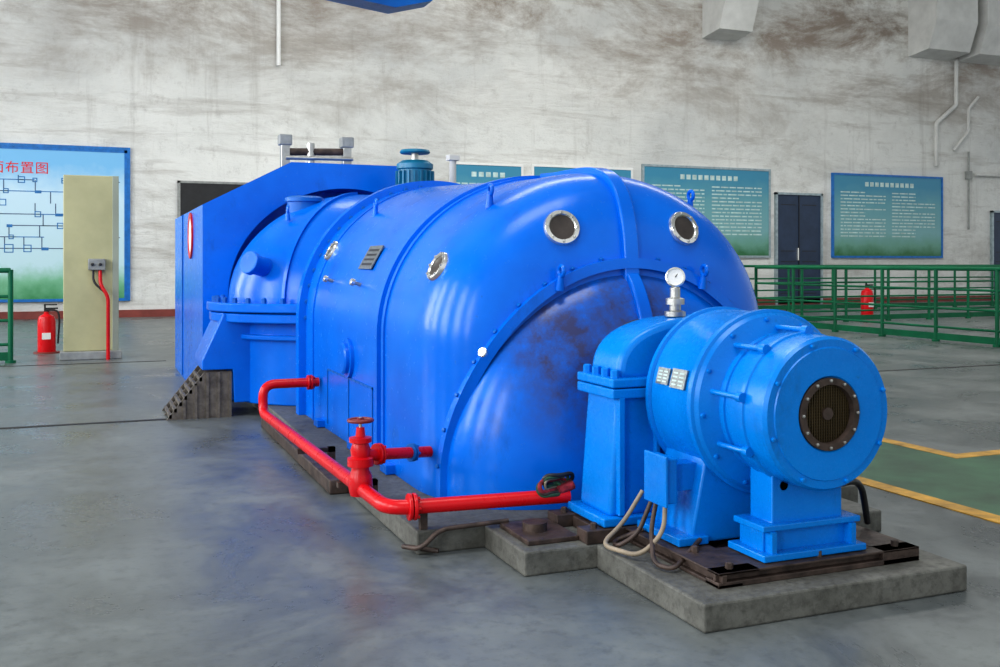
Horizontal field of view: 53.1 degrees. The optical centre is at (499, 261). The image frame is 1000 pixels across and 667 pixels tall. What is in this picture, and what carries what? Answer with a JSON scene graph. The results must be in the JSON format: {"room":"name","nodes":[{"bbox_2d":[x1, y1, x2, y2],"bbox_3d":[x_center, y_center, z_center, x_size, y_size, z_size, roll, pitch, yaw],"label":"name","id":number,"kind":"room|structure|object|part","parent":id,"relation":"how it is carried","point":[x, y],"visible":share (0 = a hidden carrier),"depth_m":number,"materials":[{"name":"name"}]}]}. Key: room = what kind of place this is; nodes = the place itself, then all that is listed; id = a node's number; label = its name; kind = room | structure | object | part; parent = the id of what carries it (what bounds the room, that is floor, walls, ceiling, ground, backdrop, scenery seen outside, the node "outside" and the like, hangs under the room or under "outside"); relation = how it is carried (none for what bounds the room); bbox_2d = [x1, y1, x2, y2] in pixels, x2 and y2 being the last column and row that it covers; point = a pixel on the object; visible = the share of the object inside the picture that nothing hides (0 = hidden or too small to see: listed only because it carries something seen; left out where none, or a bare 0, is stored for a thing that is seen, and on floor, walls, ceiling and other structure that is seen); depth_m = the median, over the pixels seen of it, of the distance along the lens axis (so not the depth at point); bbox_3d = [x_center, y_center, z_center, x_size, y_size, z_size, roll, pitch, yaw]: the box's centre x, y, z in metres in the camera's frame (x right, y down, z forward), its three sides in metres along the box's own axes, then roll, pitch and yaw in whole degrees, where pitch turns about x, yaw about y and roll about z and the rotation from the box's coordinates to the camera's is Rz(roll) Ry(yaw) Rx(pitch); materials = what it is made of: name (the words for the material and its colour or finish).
{"room":"power station hall","nodes":[
{"label":"power station hall","id":0,"kind":"room"},
{"bbox_2d":[195,192,368,405],"bbox_3d":[-1.202,0.257,8.468,2.610,1.687,1.960,0,0,-22],"label":"casing","id":1,"kind":"structure","parent":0,"point":[250,333],"depth_m":7.73,"materials":[{"name":"blue metal"}]},
{"bbox_2d":[0,0,999,311],"bbox_3d":[3.284,-4.050,26.522,42.000,10.500,0.300,0,0,-22],"label":"wall","id":2,"kind":"structure","parent":0,"point":[195,90],"depth_m":25.07,"materials":[{"name":"paint"}]},
{"bbox_2d":[0,143,129,301],"bbox_3d":[-10.804,-0.820,20.617,5.970,3.320,0.070,0,0,-22],"label":"poster","id":3,"kind":"object","parent":2,"relation":"attached to","point":[31,175],"visible":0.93,"depth_m":21.07,"materials":[{"name":"paper"}]},
{"bbox_2d":[177,180,247,217],"bbox_3d":[-6.170,-1.125,22.494,2.070,1.350,0.070,0,0,-22],"label":"blackboard","id":4,"kind":"object","parent":2,"relation":"attached to","point":[191,195],"visible":0.31,"depth_m":22.25,"materials":[{"name":"black"}]},
{"bbox_2d":[276,0,280,65],"bbox_3d":[-5.072,-6.900,22.912,0.100,4.800,0.100,0,0,-22],"label":"conduit","id":5,"kind":"object","parent":2,"relation":"attached to","point":[278,2],"visible":1,"depth_m":22.87,"materials":[{"name":"white metal"}]},
{"bbox_2d":[449,161,523,183],"bbox_3d":[-0.331,-1.290,24.859,1.970,2.340,0.070,0,0,-22],"label":"poster","id":6,"kind":"object","parent":2,"relation":"attached to","point":[466,172],"visible":0.12,"depth_m":24.81,"materials":[{"name":"paper"}]},
{"bbox_2d":[0,295,994,319],"bbox_3d":[3.350,1.120,26.360,42.000,0.160,0.050,0,0,-22],"label":"baseboard","id":7,"kind":"structure","parent":2,"relation":"attached to","point":[148,312],"depth_m":21.99,"materials":[{"name":"red paint"}]},
{"bbox_2d":[531,164,632,178],"bbox_3d":[2.149,-1.300,25.863,2.920,2.360,0.070,0,0,-22],"label":"poster","id":8,"kind":"object","parent":2,"relation":"attached to","point":[536,169],"visible":0.02,"depth_m":25.61,"materials":[{"name":"paper"}]},
{"bbox_2d":[641,164,770,257],"bbox_3d":[5.671,-1.360,27.289,4.120,2.480,0.070,0,0,-22],"label":"poster","id":9,"kind":"object","parent":2,"relation":"attached to","point":[737,201],"visible":0.7,"depth_m":27.55,"materials":[{"name":"paper"}]},
{"bbox_2d":[702,0,758,40],"bbox_3d":[6.212,-7.700,26.953,1.050,3.200,1.100,0,0,-22],"label":"corbel","id":10,"kind":"object","parent":2,"relation":"attached to","point":[727,20],"visible":1,"depth_m":26.71,"materials":[{"name":"concrete"}]},
{"bbox_2d":[774,192,822,304],"bbox_3d":[8.489,-0.380,28.415,1.630,3.160,0.100,0,0,-22],"label":"door frame","id":11,"kind":"structure","parent":2,"relation":"attached to","point":[776,194],"depth_m":28.14,"materials":[{"name":"metal"}]},
{"bbox_2d":[781,195,815,303],"bbox_3d":[8.493,-0.360,28.405,1.230,3.080,0.020,0,0,-22],"label":"panels","id":12,"kind":"object","parent":2,"relation":"attached to","point":[798,195],"visible":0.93,"depth_m":28.40,"materials":[{"name":"metal"}]},
{"bbox_2d":[778,195,819,303],"bbox_3d":[8.493,-0.360,28.405,1.510,3.080,0.120,0,0,-22],"label":"leaf","id":13,"kind":"object","parent":2,"relation":"attached to","point":[787,214],"depth_m":28.43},
{"bbox_3d":[8.438,-0.225,28.356,0.040,0.350,0.070,0,0,-22],"label":"handle","id":14,"kind":"part","parent":13,"relation":"part of","materials":[{"name":"silver metal"}]},
{"bbox_2d":[831,173,942,257],"bbox_3d":[11.524,-1.350,29.660,4.190,2.460,0.070,0,0,-22],"label":"poster","id":15,"kind":"object","parent":2,"relation":"attached to","point":[873,215],"visible":1,"depth_m":29.60,"materials":[{"name":"paper"}]},
{"bbox_2d":[908,0,977,60],"bbox_3d":[13.186,-7.725,29.777,1.600,3.150,1.100,0,0,-22],"label":"corbel","id":16,"kind":"object","parent":2,"relation":"attached to","point":[945,30],"visible":1,"depth_m":29.45,"materials":[{"name":"concrete"}]},
{"bbox_2d":[934,60,999,229],"bbox_3d":[15.207,-3.575,31.103,4.460,5.150,0.160,0,0,-22],"label":"conduit","id":17,"kind":"object","parent":2,"relation":"attached to","point":[968,174],"visible":1,"depth_m":30.56,"materials":[{"name":"metal"}]},
{"bbox_2d":[958,0,999,65],"bbox_3d":[15.133,-7.725,30.566,1.800,3.150,1.100,0,0,-22],"label":"corbel","id":18,"kind":"object","parent":2,"relation":"attached to","point":[985,49],"visible":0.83,"depth_m":29.99,"materials":[{"name":"concrete"}]},
{"bbox_2d":[990,211,999,292],"bbox_3d":[16.104,-0.200,31.498,1.700,2.800,0.100,0,0,-22],"label":"door frame","id":19,"kind":"structure","parent":2,"relation":"attached to","point":[991,212],"depth_m":31.17,"materials":[{"name":"metal"}]},
{"bbox_2d":[994,213,999,292],"bbox_3d":[16.094,-0.180,31.522,1.580,2.720,0.050,0,0,-22],"label":"leaf","id":20,"kind":"object","parent":2,"relation":"attached to","point":[996,215],"visible":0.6,"depth_m":31.26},
{"bbox_2d":[0,300,999,666],"bbox_3d":[9.159,1.298,12.017,42.000,0.205,31.400,0,0,-22],"label":"floor","id":21,"kind":"structure","parent":0,"point":[202,542],"depth_m":3.99,"materials":[{"name":"concrete"}]},
{"bbox_2d":[0,268,15,362],"bbox_3d":[-7.703,0.635,11.122,4.190,1.130,0.120,0,0,-22],"label":"railing","id":22,"kind":"object","parent":21,"relation":"on","point":[7,357],"visible":1,"depth_m":11.86,"materials":[{"name":"metal"}]},
{"bbox_3d":[-7.703,0.100,11.122,4.070,0.060,0.060,0,0,-22],"label":"rail","id":23,"kind":"part","parent":22,"relation":"part of","materials":[{"name":"green metal"}]},
{"bbox_3d":[-5.817,0.645,11.886,0.060,1.110,0.060,0,0,-22],"label":"post","id":24,"kind":"part","parent":22,"relation":"part of","materials":[{"name":"metal"}]},
{"bbox_2d":[33,304,59,353],"bbox_3d":[-5.968,0.877,13.173,0.327,0.646,0.320,0,0,-22],"label":"fire extinguisher","id":25,"kind":"object","parent":21,"relation":"on","point":[46,323],"visible":1,"depth_m":13.09,"materials":[{"name":"red paint"}]},
{"bbox_3d":[-5.923,0.604,13.191,0.168,0.100,0.042,0,0,-22],"label":"handle","id":26,"kind":"part","parent":25,"relation":"part of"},
{"bbox_2d":[33,351,59,353],"bbox_3d":[-5.971,1.190,13.172,0.320,0.020,0.320,0,0,-22],"label":"tray","id":27,"kind":"object","parent":21,"relation":"on","point":[36,352],"depth_m":13.06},
{"bbox_2d":[0,360,165,366],"bbox_3d":[-8.130,1.198,10.485,8.800,0.004,0.040,0,0,-22],"label":"trim","id":28,"kind":"structure","parent":21,"relation":"on","point":[163,360],"depth_m":11.78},
{"bbox_2d":[60,175,121,360],"bbox_3d":[-5.090,0.065,12.449,0.710,2.270,0.502,0,0,-22],"label":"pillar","id":29,"kind":"structure","parent":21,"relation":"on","point":[90,203],"depth_m":12.35,"materials":[{"name":"beige paint"}]},
{"bbox_2d":[88,259,104,269],"bbox_3d":[-4.973,0.030,12.334,0.200,0.140,0.123,0,0,-22],"label":"switch","id":30,"kind":"object","parent":29,"relation":"attached to","point":[93,264],"depth_m":12.29,"materials":[{"name":"white plastic"}]},
{"bbox_2d":[0,415,232,428],"bbox_3d":[-6.256,1.198,6.124,9.000,0.004,0.050,0,0,-22],"label":"trim","id":31,"kind":"structure","parent":21,"relation":"on","point":[232,415],"depth_m":7.41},
{"bbox_2d":[162,365,231,419],"bbox_3d":[-2.406,1.022,7.913,0.480,0.355,0.565,0,0,-22],"label":"steps","id":32,"kind":"structure","parent":21,"relation":"on","point":[205,393],"depth_m":7.71,"materials":[{"name":"grey metal"}]},
{"bbox_3d":[-2.509,1.022,8.165,0.480,0.355,0.020,0,0,-22],"label":"plate","id":33,"kind":"part","parent":32,"relation":"part of","materials":[{"name":"grey metal"}]},
{"bbox_2d":[175,162,397,379],"bbox_3d":[-1.974,0.160,10.448,2.515,2.080,3.150,0,0,-22],"label":"turbine enclosure","id":34,"kind":"object","parent":21,"relation":"on","point":[211,238],"visible":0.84,"depth_m":8.85,"materials":[{"name":"blue metal"}]},
{"bbox_3d":[-3.308,0.345,10.431,0.020,1.670,0.020,0,0,-22],"label":"edge trim","id":35,"kind":"part","parent":34,"relation":"part of","materials":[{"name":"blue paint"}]},
{"bbox_2d":[278,134,353,166],"bbox_3d":[-1.752,-1.040,9.534,0.710,0.320,0.130,0,0,-22],"label":"bracket","id":36,"kind":"object","parent":34,"relation":"on","point":[310,153],"visible":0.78,"depth_m":9.49,"materials":[{"name":"metal"}]},
{"bbox_3d":[-2.027,-1.020,9.428,0.080,0.280,0.080,0,0,-22],"label":"post","id":37,"kind":"part","parent":36,"relation":"part of","materials":[{"name":"metal"}]},
{"bbox_3d":[-1.481,-1.020,9.650,0.080,0.280,0.080,0,0,-22],"label":"post","id":38,"kind":"part","parent":36,"relation":"part of","materials":[{"name":"metal"}]},
{"bbox_2d":[395,148,433,184],"bbox_3d":[-0.724,-0.725,8.500,0.340,0.470,0.340,0,0,-22],"label":"motor","id":39,"kind":"object","parent":34,"relation":"on","point":[413,170],"visible":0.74,"depth_m":8.38,"materials":[{"name":"metal"}]},
{"bbox_3d":[-0.724,-0.890,8.500,0.060,0.080,0.060,0,0,-22],"label":"stem","id":40,"kind":"part","parent":39,"relation":"part of","materials":[{"name":"metal"}]},
{"bbox_2d":[258,375,570,529],"bbox_3d":[-0.810,0.930,5.343,0.784,0.340,3.022,0,0,-32],"label":"pipe","id":41,"kind":"object","parent":21,"relation":"on","point":[413,507],"visible":0.99,"depth_m":4.22,"materials":[{"name":"metal"}]},
{"bbox_2d":[347,417,432,496],"bbox_3d":[-0.492,0.858,4.564,0.123,0.345,0.498,0,0,41],"label":"valve","id":42,"kind":"object","parent":41,"relation":"attached to","point":[363,457],"visible":0.98,"depth_m":4.40,"materials":[{"name":"red paint"}]},
{"bbox_2d":[536,471,574,497],"bbox_3d":[0.236,0.947,4.260,0.183,0.105,0.064,0,0,-22],"label":"cable bundle","id":43,"kind":"object","parent":41,"relation":"attached to","point":[554,484],"visible":1,"depth_m":4.24,"materials":[{"name":"rubber"}]},
{"bbox_2d":[296,167,757,509],"bbox_3d":[0.111,0.245,6.079,2.060,1.730,3.415,0,0,-22],"label":"turbine","id":44,"kind":"object","parent":21,"relation":"on","point":[463,320],"visible":0.77,"depth_m":4.79,"materials":[{"name":"blue paint"}]},
{"bbox_3d":[-0.845,-0.343,6.779,0.044,0.075,0.046,0,0,-22],"label":"lug stem","id":45,"kind":"part","parent":44,"relation":"part of","materials":[{"name":"blue paint"}]},
{"bbox_3d":[-0.305,0.019,4.839,0.052,0.097,0.109,0,0,-22],"label":"porthole glass","id":46,"kind":"part","parent":44,"relation":"part of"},
{"bbox_2d":[446,154,459,182],"bbox_3d":[-0.419,-0.625,8.893,0.100,0.650,0.100,0,0,-22],"label":"vent pipe","id":47,"kind":"object","parent":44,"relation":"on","point":[452,158],"visible":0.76,"depth_m":8.87,"materials":[{"name":"metal"}]},
{"bbox_3d":[-0.052,-0.301,4.942,0.044,0.075,0.046,0,0,-22],"label":"lug stem","id":48,"kind":"part","parent":44,"relation":"part of","materials":[{"name":"blue paint"}]},
{"bbox_3d":[0.277,0.097,4.633,0.043,0.076,0.046,0,0,12],"label":"lug stem","id":49,"kind":"part","parent":44,"relation":"part of","materials":[{"name":"blue paint"}]},
{"bbox_3d":[0.293,-0.164,4.720,0.123,0.117,0.044,0,0,-22],"label":"porthole glass","id":50,"kind":"part","parent":44,"relation":"part of","materials":[{"name":"glass"}]},
{"bbox_2d":[447,275,712,509],"bbox_3d":[0.572,0.555,4.941,1.770,1.090,0.770,0,0,-22],"label":"hood","id":51,"kind":"object","parent":44,"relation":"attached to","point":[518,345],"depth_m":4.55,"materials":[{"name":"blue paint"}]},
{"bbox_3d":[0.916,-0.169,4.972,0.123,0.117,0.044,0,0,-22],"label":"porthole glass","id":52,"kind":"part","parent":44,"relation":"part of","materials":[{"name":"glass"}]},
{"bbox_3d":[0.996,0.097,4.925,0.043,0.076,0.046,0,0,12],"label":"lug stem","id":53,"kind":"part","parent":44,"relation":"part of","materials":[{"name":"blue paint"}]},
{"bbox_2d":[251,403,857,554],"bbox_3d":[-0.340,1.151,6.992,2.380,0.099,5.383,0,0,-22],"label":"concrete plinth","id":54,"kind":"object","parent":21,"relation":"on","point":[389,486],"visible":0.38,"depth_m":4.80,"materials":[{"name":"concrete"}]},
{"bbox_2d":[401,479,870,570],"bbox_3d":[0.511,1.014,3.844,1.888,0.353,0.561,0,0,7],"label":"hose","id":55,"kind":"object","parent":21,"relation":"on","point":[628,537],"visible":0.94,"depth_m":3.87,"materials":[{"name":"rubber"}]},
{"bbox_2d":[485,498,880,576],"bbox_3d":[0.818,1.153,4.326,1.735,0.095,0.425,0,0,-22],"label":"concrete plinth","id":56,"kind":"object","parent":21,"relation":"on","point":[533,560],"visible":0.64,"depth_m":3.90,"materials":[{"name":"grey concrete"}]},
{"bbox_2d":[500,506,918,588],"bbox_3d":[0.845,1.067,3.962,1.420,0.075,1.010,0,0,-22],"label":"base frame","id":57,"kind":"object","parent":21,"relation":"on","point":[714,563],"visible":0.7,"depth_m":3.65,"materials":[{"name":"black metal"}]},
{"bbox_3d":[0.155,1.095,4.066,0.220,0.020,0.300,0,0,-22],"label":"shim plate","id":58,"kind":"part","parent":57,"relation":"part of","materials":[{"name":"metal"}]},
{"bbox_2d":[568,314,689,527],"bbox_3d":[0.825,0.640,4.315,1.050,0.820,0.380,0,0,-22],"label":"pedestal","id":59,"kind":"object","parent":57,"relation":"on","point":[618,429],"visible":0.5,"depth_m":4.05,"materials":[{"name":"blue paint"}]},
{"bbox_2d":[664,267,685,316],"bbox_3d":[0.744,0.126,4.250,0.090,0.208,0.090,0,0,-22],"label":"pressure gauge","id":60,"kind":"object","parent":59,"relation":"on","point":[675,276],"visible":1,"depth_m":4.23,"materials":[{"name":"metal"}]},
{"bbox_2d":[637,306,886,562],"bbox_3d":[1.017,0.615,3.805,0.838,0.870,0.689,0,0,-22],"label":"exciter generator","id":61,"kind":"object","parent":57,"relation":"on","point":[760,419],"visible":0.99,"depth_m":3.61,"materials":[{"name":"blue paint"}]},
{"bbox_3d":[0.588,0.815,3.766,0.013,0.190,0.160,0,0,-22],"label":"terminal box lid","id":62,"kind":"part","parent":61,"relation":"part of","materials":[{"name":"blue paint"}]},
{"bbox_3d":[0.809,0.476,3.607,0.020,0.019,0.200,0,0,-22],"label":"tie rod","id":63,"kind":"part","parent":61,"relation":"part of","materials":[{"name":"blue paint"}]},
{"bbox_3d":[0.836,0.670,3.618,0.020,0.019,0.200,0,0,-22],"label":"tie rod","id":64,"kind":"part","parent":61,"relation":"part of","materials":[{"name":"blue paint"}]},
{"bbox_3d":[0.903,0.309,3.646,0.020,0.019,0.200,0,0,-22],"label":"tie rod","id":65,"kind":"part","parent":61,"relation":"part of","materials":[{"name":"blue paint"}]},
{"bbox_3d":[1.076,0.246,3.716,0.020,0.019,0.200,0,0,-22],"label":"tie rod","id":66,"kind":"part","parent":61,"relation":"part of","materials":[{"name":"blue paint"}]},
{"bbox_3d":[1.088,1.038,3.667,0.450,0.025,0.220,0,0,-22],"label":"foot plate","id":67,"kind":"part","parent":61,"relation":"part of","materials":[{"name":"blue paint"}]},
{"bbox_2d":[799,377,859,450],"bbox_3d":[1.150,0.533,3.514,0.256,0.256,0.049,0,0,-22],"label":"grille","id":68,"kind":"object","parent":61,"relation":"attached to","point":[829,407],"depth_m":3.52,"materials":[{"name":"metal"}]},
{"bbox_2d":[597,542,966,632],"bbox_3d":[1.042,1.153,3.782,1.130,0.095,0.748,0,0,-22],"label":"concrete plinth","id":69,"kind":"object","parent":21,"relation":"on","point":[700,604],"visible":0.69,"depth_m":3.46,"materials":[{"name":"grey concrete"}]},
{"bbox_2d":[861,283,874,314],"bbox_3d":[8.012,0.816,21.799,0.278,0.769,0.272,0,0,31],"label":"fire extinguisher","id":70,"kind":"object","parent":21,"relation":"on","point":[866,291],"visible":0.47,"depth_m":21.70,"materials":[{"name":"red paint"}]},
{"bbox_2d":[744,265,994,310],"bbox_3d":[9.008,0.635,25.442,12.320,1.130,0.120,0,0,-22],"label":"railing","id":71,"kind":"object","parent":21,"relation":"on","point":[788,307],"visible":0.33,"depth_m":25.54,"materials":[{"name":"metal"}]},
{"bbox_3d":[7.124,0.645,24.679,0.060,1.110,0.060,0,0,-22],"label":"post","id":72,"kind":"part","parent":71,"relation":"part of","materials":[{"name":"green metal"}]},
{"bbox_3d":[9.008,0.100,25.442,12.200,0.060,0.060,0,0,-22],"label":"rail","id":73,"kind":"part","parent":71,"relation":"part of","materials":[{"name":"green metal"}]},
{"bbox_3d":[8.380,0.645,25.188,0.060,1.110,0.060,0,0,-22],"label":"post","id":74,"kind":"part","parent":71,"relation":"part of","materials":[{"name":"green metal"}]},
{"bbox_3d":[9.008,0.408,25.442,12.200,0.036,0.036,0,0,-22],"label":"rail","id":75,"kind":"part","parent":71,"relation":"part of","materials":[{"name":"green metal"}]},
{"bbox_3d":[9.636,0.645,25.697,0.060,1.110,0.060,0,0,-22],"label":"post","id":76,"kind":"part","parent":71,"relation":"part of","materials":[{"name":"green metal"}]},
{"bbox_3d":[9.008,0.980,25.442,12.200,0.036,0.036,0,0,-22],"label":"rail","id":77,"kind":"part","parent":71,"relation":"part of","materials":[{"name":"green metal"}]},
{"bbox_3d":[9.008,0.694,25.442,12.200,0.036,0.036,0,0,-22],"label":"rail","id":78,"kind":"part","parent":71,"relation":"part of","materials":[{"name":"green metal"}]},
{"bbox_3d":[10.893,0.645,26.205,0.060,1.110,0.060,0,0,-22],"label":"post","id":79,"kind":"part","parent":71,"relation":"part of","materials":[{"name":"green metal"}]},
{"bbox_3d":[12.149,0.645,26.714,0.060,1.110,0.060,0,0,-22],"label":"post","id":80,"kind":"part","parent":71,"relation":"part of","materials":[{"name":"green metal"}]},
{"bbox_3d":[13.406,0.645,27.223,0.060,1.110,0.060,0,0,-22],"label":"post","id":81,"kind":"part","parent":71,"relation":"part of","materials":[{"name":"green metal"}]},
{"bbox_2d":[754,265,999,346],"bbox_3d":[10.840,0.635,16.258,8.820,1.130,10.120,0,0,-22],"label":"railing","id":82,"kind":"object","parent":21,"relation":"on","point":[935,336],"visible":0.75,"depth_m":17.18,"materials":[{"name":"metal"}]},
{"bbox_3d":[4.931,0.645,19.259,0.060,1.110,0.060,0,0,-22],"label":"post","id":83,"kind":"part","parent":82,"relation":"part of","materials":[{"name":"green metal"}]},
{"bbox_3d":[5.348,0.645,18.230,0.060,1.110,0.060,0,0,-22],"label":"post","id":84,"kind":"part","parent":82,"relation":"part of","materials":[{"name":"green metal"}]},
{"bbox_3d":[5.939,0.645,19.668,0.060,1.110,0.060,0,0,-22],"label":"post","id":85,"kind":"part","parent":82,"relation":"part of","materials":[{"name":"green metal"}]},
{"bbox_3d":[5.765,0.645,17.200,0.060,1.110,0.060,0,0,-22],"label":"post","id":86,"kind":"part","parent":82,"relation":"part of","materials":[{"name":"green metal"}]},
{"bbox_3d":[6.947,0.645,20.076,0.060,1.110,0.060,0,0,-22],"label":"post","id":87,"kind":"part","parent":82,"relation":"part of","materials":[{"name":"green metal"}]},
{"bbox_3d":[6.808,0.100,14.625,0.060,0.060,10.000,0,0,-22],"label":"rail","id":88,"kind":"part","parent":82,"relation":"part of","materials":[{"name":"green metal"}]},
{"bbox_3d":[6.808,0.694,14.625,0.036,0.036,10.000,0,0,-22],"label":"rail","id":89,"kind":"part","parent":82,"relation":"part of","materials":[{"name":"green metal"}]},
{"bbox_3d":[6.808,0.408,14.625,0.036,0.036,10.000,0,0,-22],"label":"rail","id":90,"kind":"part","parent":82,"relation":"part of","materials":[{"name":"green metal"}]},
{"bbox_3d":[8.963,0.694,20.892,8.700,0.036,0.036,0,0,-22],"label":"rail","id":91,"kind":"part","parent":82,"relation":"part of","materials":[{"name":"green metal"}]},
{"bbox_3d":[8.963,0.408,20.892,8.700,0.036,0.036,0,0,-22],"label":"rail","id":92,"kind":"part","parent":82,"relation":"part of","materials":[{"name":"green metal"}]},
{"bbox_3d":[6.182,0.645,16.170,0.060,1.110,0.060,0,0,-22],"label":"post","id":93,"kind":"part","parent":82,"relation":"part of","materials":[{"name":"green metal"}]},
{"bbox_3d":[7.955,0.645,20.484,0.060,1.110,0.060,0,0,-22],"label":"post","id":94,"kind":"part","parent":82,"relation":"part of","materials":[{"name":"green metal"}]},
{"bbox_3d":[8.963,0.980,20.892,8.700,0.036,0.036,0,0,-22],"label":"rail","id":95,"kind":"part","parent":82,"relation":"part of","materials":[{"name":"green metal"}]},
{"bbox_3d":[6.808,0.980,14.625,0.036,0.036,10.000,0,0,-22],"label":"rail","id":96,"kind":"part","parent":82,"relation":"part of","materials":[{"name":"green metal"}]},
{"bbox_3d":[8.963,0.100,20.892,8.700,0.060,0.060,0,0,-22],"label":"rail","id":97,"kind":"part","parent":82,"relation":"part of","materials":[{"name":"green metal"}]},
{"bbox_3d":[8.963,0.645,20.892,0.060,1.110,0.060,0,0,-22],"label":"post","id":98,"kind":"part","parent":82,"relation":"part of","materials":[{"name":"green metal"}]},
{"bbox_3d":[6.599,0.645,15.140,0.060,1.110,0.060,0,0,-22],"label":"post","id":99,"kind":"part","parent":82,"relation":"part of","materials":[{"name":"green metal"}]},
{"bbox_3d":[9.971,0.645,21.301,0.060,1.110,0.060,0,0,-22],"label":"post","id":100,"kind":"part","parent":82,"relation":"part of","materials":[{"name":"green metal"}]},
{"bbox_3d":[7.016,0.645,14.110,0.060,1.110,0.060,0,0,-22],"label":"post","id":101,"kind":"part","parent":82,"relation":"part of","materials":[{"name":"green metal"}]},
{"bbox_2d":[859,442,999,515],"bbox_3d":[5.639,1.198,4.657,6.050,0.003,8.400,0,0,-22],"label":"floor","id":102,"kind":"structure","parent":21,"relation":"on","point":[973,482],"depth_m":5.63,"materials":[{"name":"paint"}]},
{"bbox_2d":[881,364,999,370],"bbox_3d":[3.577,1.198,10.749,7.300,0.004,0.040,0,0,-22],"label":"trim","id":103,"kind":"structure","parent":21,"relation":"on","point":[997,364],"depth_m":11.34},
{"bbox_3d":[9.196,-9.400,11.924,42.000,0.200,31.200,0,0,-22],"label":"ceiling","id":104,"kind":"structure","parent":0,"visible":0},
{"bbox_2d":[327,0,431,13],"bbox_3d":[-2.076,-6.455,14.156,2.380,5.690,0.400,0,0,-22],"label":"crane","id":105,"kind":"object","parent":104,"relation":"hanging from","point":[383,6],"visible":1,"depth_m":14.25,"materials":[{"name":"blue paint"}]}
]}

